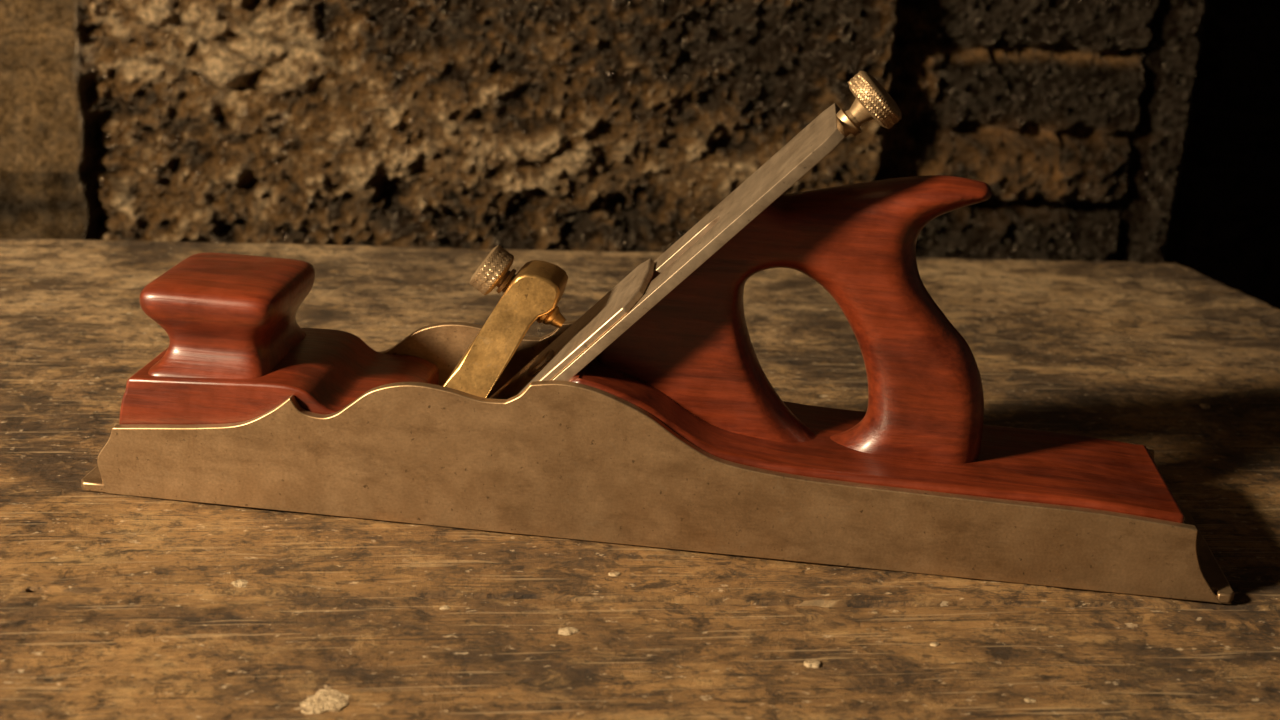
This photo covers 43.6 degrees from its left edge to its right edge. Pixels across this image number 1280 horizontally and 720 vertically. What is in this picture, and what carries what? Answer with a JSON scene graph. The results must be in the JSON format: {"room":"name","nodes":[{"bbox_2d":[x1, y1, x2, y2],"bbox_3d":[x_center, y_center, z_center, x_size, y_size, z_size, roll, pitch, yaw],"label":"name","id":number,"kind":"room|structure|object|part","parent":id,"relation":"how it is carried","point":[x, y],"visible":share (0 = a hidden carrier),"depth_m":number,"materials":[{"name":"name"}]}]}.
{"room":"woodworking shop","nodes":[
{"label":"woodworking shop","id":0,"kind":"room"},
{"bbox_2d":[0,0,1279,309],"bbox_3d":[-0.094,-0.303,1.183,3.213,2.040,0.276,-2,19,-17],"label":"wall","id":1,"kind":"structure","parent":0,"point":[1143,131],"depth_m":1.15,"materials":[{"name":"stone"}]},
{"label":"floor","id":2,"kind":"structure","parent":0,"visible":0},
{"bbox_2d":[0,238,1279,719],"bbox_3d":[-0.157,0.472,0.736,1.411,0.850,0.897,1,19,-9],"label":"workbench","id":3,"kind":"object","parent":2,"relation":"on","point":[113,606],"visible":0.66,"depth_m":0.59,"materials":[{"name":"brown wood"}]},
{"bbox_2d":[81,71,1233,603],"bbox_3d":[0.010,-0.027,0.629,0.450,0.182,0.084,5,19,4],"label":"plane","id":4,"kind":"object","parent":3,"relation":"on","point":[651,417],"visible":1,"depth_m":0.62,"materials":[{"name":"metal"}]},
{"bbox_3d":[0.006,0.042,0.610,0.440,0.063,0.004,5,19,4],"label":"plate","id":5,"kind":"part","parent":4,"relation":"part of","materials":[{"name":"metal"}]},
{"bbox_3d":[0.014,0.017,0.685,0.440,0.063,0.004,5,19,4],"label":"plate","id":6,"kind":"part","parent":4,"relation":"part of","materials":[{"name":"metal"}]},
{"bbox_3d":[0.062,-0.017,0.627,0.154,0.119,0.027,5,19,4],"label":"tote handle","id":7,"kind":"part","parent":4,"relation":"part of","materials":[{"name":"brown wood"}]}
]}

